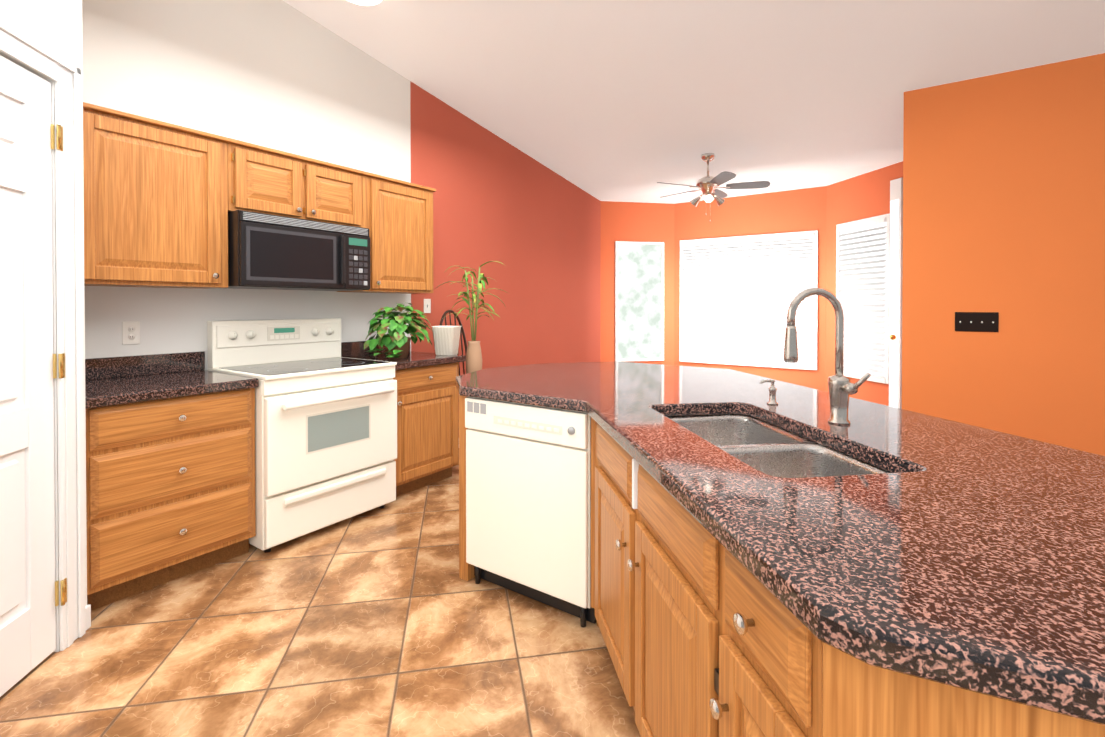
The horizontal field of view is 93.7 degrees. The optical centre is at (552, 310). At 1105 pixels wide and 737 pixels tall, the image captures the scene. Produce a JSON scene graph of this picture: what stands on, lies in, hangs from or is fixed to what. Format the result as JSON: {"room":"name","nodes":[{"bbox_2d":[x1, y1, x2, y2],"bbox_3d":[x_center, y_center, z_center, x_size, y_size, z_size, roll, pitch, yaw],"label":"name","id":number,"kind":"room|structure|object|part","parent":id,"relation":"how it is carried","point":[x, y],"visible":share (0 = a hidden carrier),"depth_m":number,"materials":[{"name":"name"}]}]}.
{"room":"kitchen","nodes":[
{"label":"kitchen","id":0,"kind":"room"},
{"bbox_2d":[0,0,86,649],"bbox_3d":[-1.826,-0.734,1.551,0.120,4.000,0.990,0,1,-10],"label":"wall","id":1,"kind":"structure","parent":0,"point":[67,29],"depth_m":1.92,"materials":[{"name":"white paint"}]},
{"bbox_2d":[0,55,66,696],"bbox_3d":[-1.764,0.212,1.506,0.621,2.085,0.638,0,1,35],"label":"pantry door","id":2,"kind":"structure","parent":1,"relation":"in","point":[27,577],"depth_m":1.79,"materials":[{"name":"white paint"}]},
{"bbox_3d":[-1.830,0.203,1.907,0.042,1.770,0.051,0,1,35],"label":"pantry door hinge","id":3,"kind":"part","parent":2,"relation":"part of","materials":[{"name":"gold metal"}]},
{"bbox_2d":[0,18,85,651],"bbox_3d":[-1.751,0.167,1.507,0.773,2.200,0.752,0,1,35],"label":"door frame","id":4,"kind":"structure","parent":1,"relation":"attached to","point":[63,74],"depth_m":1.94,"materials":[{"name":"white wood"}]},
{"bbox_2d":[86,605,90,629],"bbox_3d":[-1.845,1.217,2.046,0.014,0.090,0.045,0,1,-10],"label":"baseboard","id":5,"kind":"structure","parent":1,"relation":"attached to","point":[88,616],"depth_m":2.05,"materials":[{"name":"white wood"}]},
{"bbox_2d":[0,465,640,736],"bbox_3d":[1.379,1.295,1.756,7.800,0.060,10.200,0,1,35],"label":"floor","id":6,"kind":"structure","parent":0,"point":[386,621],"depth_m":1.90,"materials":[{"name":"tile"}]},
{"bbox_2d":[85,388,255,610],"bbox_3d":[-1.939,0.824,2.532,0.648,0.866,0.674,0,1,35],"label":"base cabinet","id":7,"kind":"object","parent":6,"relation":"on","point":[170,489],"visible":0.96,"depth_m":2.33,"materials":[{"name":"brown wood"}]},
{"bbox_2d":[85,351,258,408],"bbox_3d":[-1.941,0.313,2.529,0.643,0.152,0.674,0,1,35],"label":"countertop","id":8,"kind":"structure","parent":7,"relation":"on","point":[110,381],"depth_m":2.57,"materials":[{"name":"stone"}]},
{"bbox_2d":[207,318,396,552],"bbox_3d":[-1.458,0.654,3.111,0.726,1.195,0.812,0,1,35],"label":"stove","id":9,"kind":"object","parent":6,"relation":"on","point":[325,434],"visible":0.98,"depth_m":2.94,"materials":[{"name":"white metal"}]},
{"bbox_2d":[393,362,458,496],"bbox_3d":[-1.100,0.813,3.748,0.648,0.866,0.626,0,1,35],"label":"base cabinet","id":10,"kind":"object","parent":6,"relation":"on","point":[427,425],"visible":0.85,"depth_m":3.58,"materials":[{"name":"brown wood"}]},
{"bbox_2d":[341,341,465,369],"bbox_3d":[-1.092,0.302,3.760,0.643,0.152,0.661,0,1,35],"label":"countertop","id":11,"kind":"structure","parent":10,"relation":"on","point":[357,350],"depth_m":3.72,"materials":[{"name":"stone"}]},
{"bbox_2d":[364,302,431,357],"bbox_3d":[-1.085,0.136,3.658,0.430,0.393,0.472,0,1,35],"label":"pothos plant","id":12,"kind":"object","parent":11,"relation":"on","point":[395,341],"visible":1,"depth_m":3.56,"materials":[{"name":"green plant"}]},
{"bbox_2d":[432,326,460,355],"bbox_3d":[-0.793,0.222,3.881,0.190,0.215,0.151,0,1,15],"label":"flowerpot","id":13,"kind":"object","parent":11,"relation":"on","point":[446,340],"visible":1,"depth_m":3.82,"materials":[{"name":"white ceramic"}]},
{"bbox_2d":[439,310,466,375],"bbox_3d":[-0.668,0.618,4.108,0.434,1.254,0.408,0,1,35],"label":"bar stool","id":14,"kind":"object","parent":6,"relation":"on","point":[462,332],"visible":0.23,"depth_m":4.28,"materials":[{"name":"brown wood"}]},
{"bbox_2d":[465,397,596,627],"bbox_3d":[0.028,0.827,2.434,0.650,0.862,0.610,0,1,35],"label":"dishwasher","id":15,"kind":"object","parent":6,"relation":"on","point":[528,500],"visible":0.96,"depth_m":2.17,"materials":[{"name":"white metal"}]},
{"bbox_2d":[459,417,787,736],"bbox_3d":[0.275,0.835,1.365,0.960,0.866,1.049,0,1,35],"label":"base cabinet","id":16,"kind":"object","parent":6,"relation":"on","point":[704,632],"depth_m":1.22,"materials":[{"name":"brown wood"}]},
{"bbox_2d":[455,361,1104,724],"bbox_3d":[0.680,0.373,1.815,3.172,0.046,2.381,0,1,35],"label":"countertop","id":17,"kind":"structure","parent":16,"relation":"on","point":[958,555],"depth_m":0.89,"materials":[{"name":"stone"}]},
{"bbox_2d":[466,341,481,373],"bbox_3d":[-0.623,0.391,4.112,0.132,0.300,0.132,0,1,35],"label":"vase","id":18,"kind":"object","parent":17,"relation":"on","point":[473,358],"visible":0.77,"depth_m":4.06,"materials":[{"name":"beige ceramic"}]},
{"bbox_2d":[439,261,508,340],"bbox_3d":[-0.567,-0.073,4.096,0.617,0.620,0.568,0,1,35],"label":"plant","id":19,"kind":"object","parent":18,"relation":"in","point":[477,300],"visible":1,"depth_m":4.09,"materials":[{"name":"green plant"}]},
{"bbox_2d":[759,379,777,404],"bbox_3d":[0.810,0.302,1.935,0.059,0.092,0.057,0,1,35],"label":"soap dispenser","id":20,"kind":"object","parent":17,"relation":"on","point":[772,394],"visible":0.98,"depth_m":1.93,"materials":[{"name":"silver metal"}]},
{"bbox_2d":[666,414,889,477],"bbox_3d":[0.602,0.496,1.542,0.416,0.190,0.856,0,1,-8],"label":"sink","id":21,"kind":"object","parent":17,"relation":"in","point":[764,447],"visible":0.08,"depth_m":1.54,"materials":[{"name":"silver metal"}]},
{"bbox_2d":[784,288,870,424],"bbox_3d":[0.847,0.140,1.596,0.229,0.424,0.164,0,1,35],"label":"faucet","id":22,"kind":"object","parent":17,"relation":"on","point":[841,387],"visible":1,"depth_m":1.60,"materials":[{"name":"silver metal"}]},
{"bbox_2d":[751,598,1104,736],"bbox_3d":[0.873,0.844,0.440,1.265,0.866,0.209,0,1,35],"label":"base cabinet","id":23,"kind":"object","parent":6,"relation":"on","point":[802,685],"depth_m":0.66,"materials":[{"name":"brown wood"}]},
{"bbox_2d":[82,0,600,374],"bbox_3d":[-0.933,-0.763,4.655,0.120,4.000,5.340,0,1,35],"label":"wall","id":24,"kind":"structure","parent":0,"point":[281,75],"depth_m":3.73,"materials":[{"name":"paint"}]},
{"bbox_2d":[122,321,139,344],"bbox_3d":[-2.203,0.116,2.709,0.007,0.120,0.075,0,1,35],"label":"outlet","id":25,"kind":"object","parent":24,"relation":"attached to","point":[130,332],"visible":1,"depth_m":2.71,"materials":[{"name":"white plastic"}]},
{"bbox_2d":[83,102,234,288],"bbox_3d":[-2.065,-0.526,2.618,0.328,0.806,0.659,0,1,35],"label":"upper cabinet","id":26,"kind":"object","parent":24,"relation":"attached to","point":[162,199],"depth_m":2.52,"materials":[{"name":"brown wood"}]},
{"bbox_2d":[235,140,366,227],"bbox_3d":[-1.638,-0.742,3.234,0.328,0.385,0.838,0,1,35],"label":"upper cabinet","id":27,"kind":"object","parent":24,"relation":"attached to","point":[271,181],"depth_m":3.10,"materials":[{"name":"brown wood"}]},
{"bbox_2d":[228,210,369,290],"bbox_3d":[-1.591,-0.340,3.205,0.443,0.410,0.816,0,1,35],"label":"microwave","id":28,"kind":"object","parent":27,"relation":"attached to","point":[270,251],"visible":1,"depth_m":3.01,"materials":[{"name":"black plastic"}]},
{"bbox_2d":[337,172,435,293],"bbox_3d":[-1.221,-0.538,3.842,0.328,0.806,0.629,0,1,35],"label":"upper cabinet","id":29,"kind":"object","parent":24,"relation":"attached to","point":[399,212],"depth_m":3.73,"materials":[{"name":"brown wood"}]},
{"bbox_2d":[424,299,430,312],"bbox_3d":[-1.053,-0.040,4.368,0.015,0.120,0.075,0,1,35],"label":"light switch","id":30,"kind":"object","parent":24,"relation":"attached to","point":[427,305],"visible":1,"depth_m":4.37,"materials":[{"name":"white plastic"}]},
{"bbox_2d":[600,201,673,364],"bbox_3d":[1.129,-0.235,6.976,1.032,2.900,0.120,0,1,-10],"label":"wall","id":31,"kind":"structure","parent":0,"point":[637,222],"depth_m":6.89,"materials":[{"name":"orange paint"}]},
{"bbox_2d":[615,241,663,361],"bbox_3d":[1.165,-0.124,6.900,0.680,1.590,0.044,0,1,-10],"label":"bay window","id":32,"kind":"structure","parent":31,"relation":"in","point":[639,301],"depth_m":6.91,"materials":[{"name":"white glass"}]},
{"bbox_2d":[283,0,1104,203],"bbox_3d":[1.379,-2.079,1.724,7.800,1.367,10.200,0,1,35],"label":"ceiling","id":33,"kind":"structure","parent":0,"point":[621,100],"depth_m":3.75,"materials":[{"name":"white paint"}]},
{"bbox_2d":[347,0,382,5],"bbox_3d":[-1.168,-1.934,3.141,0.320,0.080,0.320,0,1,35],"label":"ceiling light","id":34,"kind":"object","parent":33,"relation":"attached to","point":[367,2],"visible":1,"depth_m":3.20,"materials":[{"name":"white metal"}]},
{"bbox_2d":[657,153,769,221],"bbox_3d":[1.563,-1.212,5.180,1.106,0.670,1.066,0,1,35],"label":"ceiling fan","id":35,"kind":"object","parent":33,"relation":"hanging from","point":[707,186],"visible":1,"depth_m":5.07,"materials":[{"name":"silver metal"}]},
{"bbox_2d":[674,186,826,390],"bbox_3d":[2.435,-0.231,6.540,1.830,2.900,0.120,0,1,35],"label":"wall","id":36,"kind":"structure","parent":0,"point":[799,210],"depth_m":6.35,"materials":[{"name":"orange paint"}]},
{"bbox_2d":[679,230,817,369],"bbox_3d":[2.386,-0.125,6.471,1.660,1.620,0.049,0,1,35],"label":"bay window","id":37,"kind":"structure","parent":36,"relation":"in","point":[738,294],"depth_m":6.45,"materials":[{"name":"white"}]},
{"bbox_2d":[826,161,902,405],"bbox_3d":[3.309,-0.221,5.461,0.120,2.900,1.061,0,1,-10],"label":"wall","id":38,"kind":"structure","parent":0,"point":[863,196],"depth_m":5.56,"materials":[{"name":"orange paint"}]},
{"bbox_2d":[836,213,889,383],"bbox_3d":[3.229,-0.120,5.421,0.049,1.670,0.720,0,1,-10],"label":"bay window","id":39,"kind":"structure","parent":38,"relation":"in","point":[862,267],"depth_m":5.37,"materials":[{"name":"white"}]},
{"bbox_2d":[888,178,902,408],"bbox_3d":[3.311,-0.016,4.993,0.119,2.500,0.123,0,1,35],"label":"door","id":40,"kind":"structure","parent":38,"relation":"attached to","point":[895,293],"depth_m":4.97,"materials":[{"name":"white paint"}]},
{"bbox_2d":[902,53,1104,455],"bbox_3d":[4.261,-0.745,2.737,3.990,4.000,0.120,0,1,35],"label":"wall","id":41,"kind":"structure","parent":0,"point":[1004,195],"depth_m":3.48,"materials":[{"name":"orange paint"}]},
{"bbox_2d":[955,312,998,331],"bbox_3d":[2.930,0.078,3.580,0.231,0.133,0.015,0,1,35],"label":"switch plate","id":42,"kind":"object","parent":41,"relation":"attached to","point":[977,321],"visible":1,"depth_m":3.57,"materials":[{"name":"brown metal"}]}
]}

